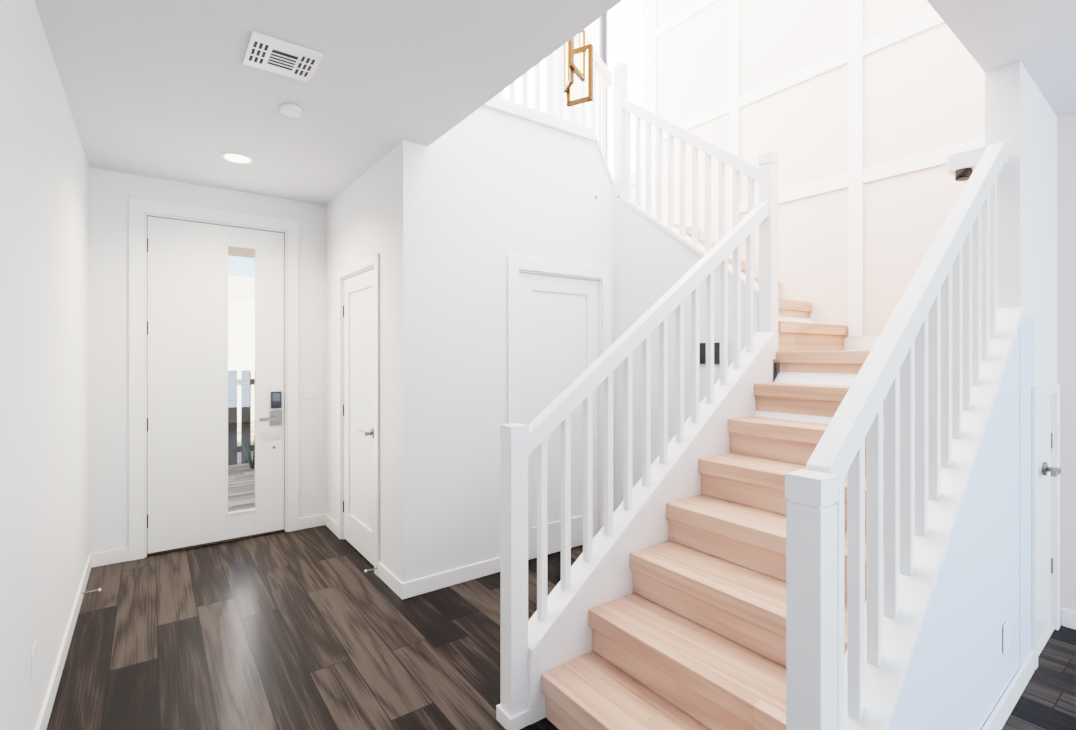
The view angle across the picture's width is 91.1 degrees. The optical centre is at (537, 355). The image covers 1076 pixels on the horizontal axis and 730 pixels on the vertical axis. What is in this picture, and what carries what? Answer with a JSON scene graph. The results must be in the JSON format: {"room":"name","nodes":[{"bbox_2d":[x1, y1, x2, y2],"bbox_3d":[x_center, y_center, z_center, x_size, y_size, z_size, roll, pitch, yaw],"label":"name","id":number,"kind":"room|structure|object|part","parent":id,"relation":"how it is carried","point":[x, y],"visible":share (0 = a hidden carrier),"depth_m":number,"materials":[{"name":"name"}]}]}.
{"room":"entrance hall","nodes":[
{"label":"entrance hall","id":0,"kind":"room"},
{"bbox_2d":[0,0,88,729],"bbox_3d":[-0.743,0.084,0.337,0.120,2.740,8.360,0,0,-36],"label":"wall","id":1,"kind":"structure","parent":0,"point":[44,360],"depth_m":1.99,"materials":[{"name":"white paint"}]},
{"bbox_2d":[31,640,36,681],"bbox_3d":[-1.806,1.097,1.895,0.008,0.115,0.070,0,0,-36],"label":"outlet","id":2,"kind":"object","parent":1,"relation":"attached to","point":[33,661],"visible":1,"depth_m":1.88,"materials":[{"name":"white plastic"}]},
{"bbox_2d":[35,553,94,729],"bbox_3d":[-0.641,1.407,0.312,0.015,0.095,8.199,0,0,-36],"label":"baseboard","id":3,"kind":"structure","parent":1,"relation":"attached to","point":[43,719],"depth_m":2.45,"materials":[{"name":"white paint"}]},
{"bbox_2d":[82,588,100,593],"bbox_3d":[-2.653,1.404,3.138,0.087,0.016,0.016,0,0,-36],"label":"door stop","id":4,"kind":"object","parent":3,"relation":"attached to","point":[99,589],"visible":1,"depth_m":3.14,"materials":[{"name":"silver metal"}]},
{"bbox_2d":[228,246,254,257],"bbox_3d":[-2.762,-1.396,6.570,10.000,0.200,2.000,0,0,-36],"label":"ceiling","id":5,"kind":"structure","parent":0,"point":[234,250],"depth_m":6.67,"materials":[{"name":"paint"}]},
{"bbox_2d":[89,49,568,553],"bbox_3d":[-1.387,-1.486,4.950,4.540,5.880,0.160,0,0,-36],"label":"wall","id":6,"kind":"structure","parent":0,"point":[111,193],"depth_m":3.73,"materials":[{"name":"white paint"}]},
{"bbox_2d":[129,197,298,560],"bbox_3d":[-2.490,0.170,4.128,1.120,2.568,0.180,0,0,-36],"label":"door frame","id":7,"kind":"structure","parent":6,"relation":"attached to","point":[140,210],"depth_m":3.84,"materials":[{"name":"white paint"}]},
{"bbox_2d":[147,216,283,553],"bbox_3d":[-2.457,0.215,4.074,0.923,2.452,0.118,0,0,-36],"label":"front door","id":8,"kind":"structure","parent":6,"relation":"in","point":[187,383],"depth_m":4.02,"materials":[{"name":"white paint"}]},
{"bbox_3d":[-2.452,0.204,4.051,0.904,2.100,0.076,0,0,-36],"label":"door front hardware","id":9,"kind":"part","parent":8,"relation":"part of","materials":[{"name":"white wood"}]},
{"bbox_3d":[-2.355,0.191,4.194,0.193,2.091,0.006,0,0,-36],"label":"glass","id":10,"kind":"part","parent":8,"relation":"part of","materials":[{"name":"clear glass"}]},
{"bbox_2d":[502,13,641,173],"bbox_3d":[-0.227,-2.996,5.075,2.420,2.300,1.190,0,0,-36],"label":"window frame","id":11,"kind":"structure","parent":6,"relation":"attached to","point":[603,37],"depth_m":5.79,"materials":[{"name":"white paint"}]},
{"bbox_2d":[326,140,421,582],"bbox_3d":[-1.263,0.084,3.881,0.120,2.740,1.710,0,0,-36],"label":"wall","id":12,"kind":"structure","parent":0,"point":[376,208],"depth_m":3.30,"materials":[{"name":"white paint"}]},
{"bbox_2d":[323,514,337,536],"bbox_3d":[-1.707,1.407,4.373,0.014,0.095,0.389,0,0,-36],"label":"baseboard","id":13,"kind":"structure","parent":12,"relation":"attached to","point":[328,521],"depth_m":4.38,"materials":[{"name":"white paint"}]},
{"bbox_2d":[343,269,373,565],"bbox_3d":[-1.318,0.425,3.854,0.102,2.034,0.770,0,0,-36],"label":"closet door","id":14,"kind":"structure","parent":12,"relation":"in","point":[358,406],"depth_m":3.89,"materials":[{"name":"white paint"}]},
{"bbox_2d":[338,253,379,575],"bbox_3d":[-1.272,0.392,3.880,0.136,2.124,0.914,0,0,-36],"label":"door frame","id":15,"kind":"structure","parent":12,"relation":"attached to","point":[371,261],"depth_m":3.56,"materials":[{"name":"white paint"}]},
{"bbox_2d":[378,561,396,591],"bbox_3d":[-0.936,1.407,3.323,0.014,0.095,0.383,0,0,-36],"label":"baseboard","id":16,"kind":"structure","parent":12,"relation":"attached to","point":[384,574],"depth_m":3.34,"materials":[{"name":"white paint"}]},
{"bbox_2d":[422,106,613,576],"bbox_3d":[-0.042,-0.116,3.791,1.742,3.140,0.120,0,0,-36],"label":"wall","id":17,"kind":"structure","parent":0,"point":[498,187],"depth_m":3.46,"materials":[{"name":"white paint"}]},
{"bbox_2d":[395,557,499,598],"bbox_3d":[-0.510,1.407,3.365,0.751,0.095,0.016,0,0,-36],"label":"baseboard","id":18,"kind":"structure","parent":17,"relation":"attached to","point":[400,588],"depth_m":3.30,"materials":[{"name":"white paint"}]},
{"bbox_2d":[519,272,597,559],"bbox_3d":[0.175,0.433,3.877,0.748,2.017,0.102,0,0,-36],"label":"door","id":19,"kind":"structure","parent":17,"relation":"in","point":[558,336],"depth_m":3.87,"materials":[{"name":"white paint"}]},
{"bbox_2d":[507,255,610,531],"bbox_3d":[0.146,0.387,3.917,0.960,2.135,0.138,0,0,-36],"label":"door frame","id":20,"kind":"structure","parent":17,"relation":"attached to","point":[516,265],"depth_m":3.83,"materials":[{"name":"white paint"}]},
{"bbox_2d":[34,0,1075,204],"bbox_3d":[1.086,-1.462,1.579,4.540,0.369,8.200,0,0,-36],"label":"ceiling","id":21,"kind":"structure","parent":0,"point":[176,90],"depth_m":2.39,"materials":[{"name":"white paint"}]},
{"bbox_2d":[243,31,323,81],"bbox_3d":[-1.103,-1.278,2.280,0.270,0.016,0.270,0,0,-36],"label":"ceiling vent","id":22,"kind":"object","parent":21,"relation":"in","point":[276,56],"visible":1,"depth_m":2.26,"materials":[{"name":"white plastic"}]},
{"bbox_2d":[280,103,302,117],"bbox_3d":[-1.285,-1.272,2.748,0.110,0.028,0.110,0,0,-36],"label":"smoke detector","id":23,"kind":"object","parent":21,"relation":"attached to","point":[291,110],"visible":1,"depth_m":2.73,"materials":[{"name":"white plastic"}]},
{"bbox_2d":[46,525,1075,729],"bbox_3d":[1.074,1.514,1.596,4.540,0.120,8.480,0,0,-36],"label":"floor","id":24,"kind":"structure","parent":0,"point":[316,628],"depth_m":2.61,"materials":[{"name":"brown wood"}]},
{"bbox_2d":[483,34,1023,729],"bbox_3d":[0.483,-0.646,3.627,2.844,4.200,4.181,0,0,-36],"label":"staircase","id":25,"kind":"structure","parent":24,"relation":"on","point":[809,524],"depth_m":2.07,"materials":[{"name":"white wood"}]},
{"bbox_3d":[0.645,0.088,2.640,1.755,2.010,0.058,0,0,-36],"label":"railing","id":26,"kind":"part","parent":25,"relation":"part of","materials":[{"name":"white paint"}]},
{"bbox_3d":[1.021,-1.226,3.678,0.058,1.579,1.160,0,0,-36],"label":"railing","id":27,"kind":"part","parent":25,"relation":"part of","materials":[{"name":"white paint"}]},
{"bbox_3d":[1.500,0.060,2.002,2.223,1.959,0.271,0,0,-36],"label":"railing","id":28,"kind":"part","parent":25,"relation":"part of","materials":[{"name":"white paint"}]},
{"bbox_2d":[614,196,758,511],"bbox_3d":[1.013,0.088,3.724,0.120,2.732,1.234,0,0,-36],"label":"wall","id":29,"kind":"structure","parent":0,"point":[654,263],"depth_m":3.87,"materials":[{"name":"white paint"}]},
{"bbox_2d":[699,342,719,363],"bbox_3d":[1.133,0.014,3.444,0.018,0.190,0.220,0,0,-36],"label":"panel","id":30,"kind":"object","parent":29,"relation":"attached to","point":[702,353],"visible":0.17,"depth_m":3.47,"materials":[{"name":"black plastic"}]},
{"bbox_2d":[575,0,1075,610],"bbox_3d":[2.868,-1.486,2.887,0.120,5.880,8.200,0,0,-36],"label":"wall","id":31,"kind":"structure","parent":0,"point":[923,92],"depth_m":3.75,"materials":[{"name":"white paint"}]},
{"bbox_2d":[592,0,984,350],"bbox_3d":[1.589,-2.226,4.513,0.018,4.400,4.025,0,0,-36],"label":"molding","id":32,"kind":"structure","parent":31,"relation":"attached to","point":[855,178],"depth_m":3.77,"materials":[{"name":"white paint"}]},
{"bbox_2d":[1061,608,1075,629],"bbox_3d":[4.019,1.407,1.203,0.015,0.095,4.064,0,0,-36],"label":"baseboard","id":33,"kind":"structure","parent":31,"relation":"attached to","point":[1068,617],"depth_m":2.82,"materials":[{"name":"white paint"}]},
{"bbox_2d":[985,61,1057,667],"bbox_3d":[1.761,-1.546,2.113,2.578,6.000,0.197,0,0,-36],"label":"wall","id":34,"kind":"structure","parent":0,"point":[1021,119],"depth_m":2.40,"materials":[{"name":"white paint"}]},
{"bbox_2d":[1003,621,1008,654],"bbox_3d":[1.891,1.141,2.133,0.070,0.115,0.008,0,0,-36],"label":"outlet","id":35,"kind":"object","parent":34,"relation":"attached to","point":[1005,637],"visible":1,"depth_m":2.12,"materials":[{"name":"white plastic"}]},
{"bbox_2d":[981,608,1060,729],"bbox_3d":[1.763,1.407,2.029,2.639,0.095,0.092,0,0,-36],"label":"baseboard","id":36,"kind":"structure","parent":34,"relation":"attached to","point":[1003,709],"depth_m":2.16,"materials":[{"name":"white paint"}]},
{"bbox_2d":[1032,382,1059,669],"bbox_3d":[2.501,0.800,2.679,0.620,1.308,0.153,0,0,-36],"label":"door frame","id":37,"kind":"structure","parent":34,"relation":"attached to","point":[1044,390],"depth_m":2.79,"materials":[{"name":"white paint"}]},
{"bbox_2d":[1038,395,1060,643],"bbox_3d":[2.537,0.816,2.639,0.504,1.209,0.109,0,0,-36],"label":"door","id":38,"kind":"structure","parent":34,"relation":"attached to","point":[1046,471],"depth_m":2.69,"materials":[{"name":"white paint"}]},
{"bbox_3d":[0.551,-4.486,3.762,2.580,0.120,4.048,0,0,-36],"label":"ceiling","id":39,"kind":"structure","parent":0,"visible":0},
{"bbox_2d":[563,30,592,106],"bbox_3d":[0.242,-3.061,3.523,0.215,2.730,0.193,0,0,-36],"label":"light","id":40,"kind":"object","parent":39,"relation":"hanging from","point":[570,69],"visible":0.73,"depth_m":3.54,"materials":[{"name":"gold metal"}]},
{"label":"outside","id":41,"kind":"structure","parent":0,"visible":0},
{"bbox_2d":[228,421,254,511],"bbox_3d":[-4.170,1.534,8.489,10.000,0.120,8.840,0,0,-36],"label":"ground","id":42,"kind":"structure","parent":41,"point":[231,491],"depth_m":6.11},
{"bbox_2d":[228,370,254,464],"bbox_3d":[-3.837,0.829,7.189,2.800,1.250,0.070,0,0,-36],"label":"gate","id":43,"kind":"object","parent":42,"relation":"on","point":[232,442],"depth_m":7.06,"materials":[{"name":"grey"}]},
{"bbox_2d":[228,275,254,421],"bbox_3d":[-6.607,-0.136,11.811,10.000,3.220,0.200,0,0,-36],"label":"wall","id":44,"kind":"structure","parent":42,"relation":"on","point":[248,325],"depth_m":11.71,"materials":[{"name":"paint"}]},
{"bbox_2d":[241,440,254,468],"bbox_3d":[-3.717,1.277,6.872,0.278,0.400,0.300,0,0,-36],"label":"plant","id":45,"kind":"object","parent":42,"relation":"on","point":[251,463],"depth_m":6.83,"materials":[{"name":"green plant"}]},
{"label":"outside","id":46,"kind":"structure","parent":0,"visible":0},
{"bbox_2d":[506,0,641,176],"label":"wall","id":47,"kind":"structure","parent":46,"point":[624,31],"depth_m":6.01,"materials":[{"name":"white paint"}]}
]}

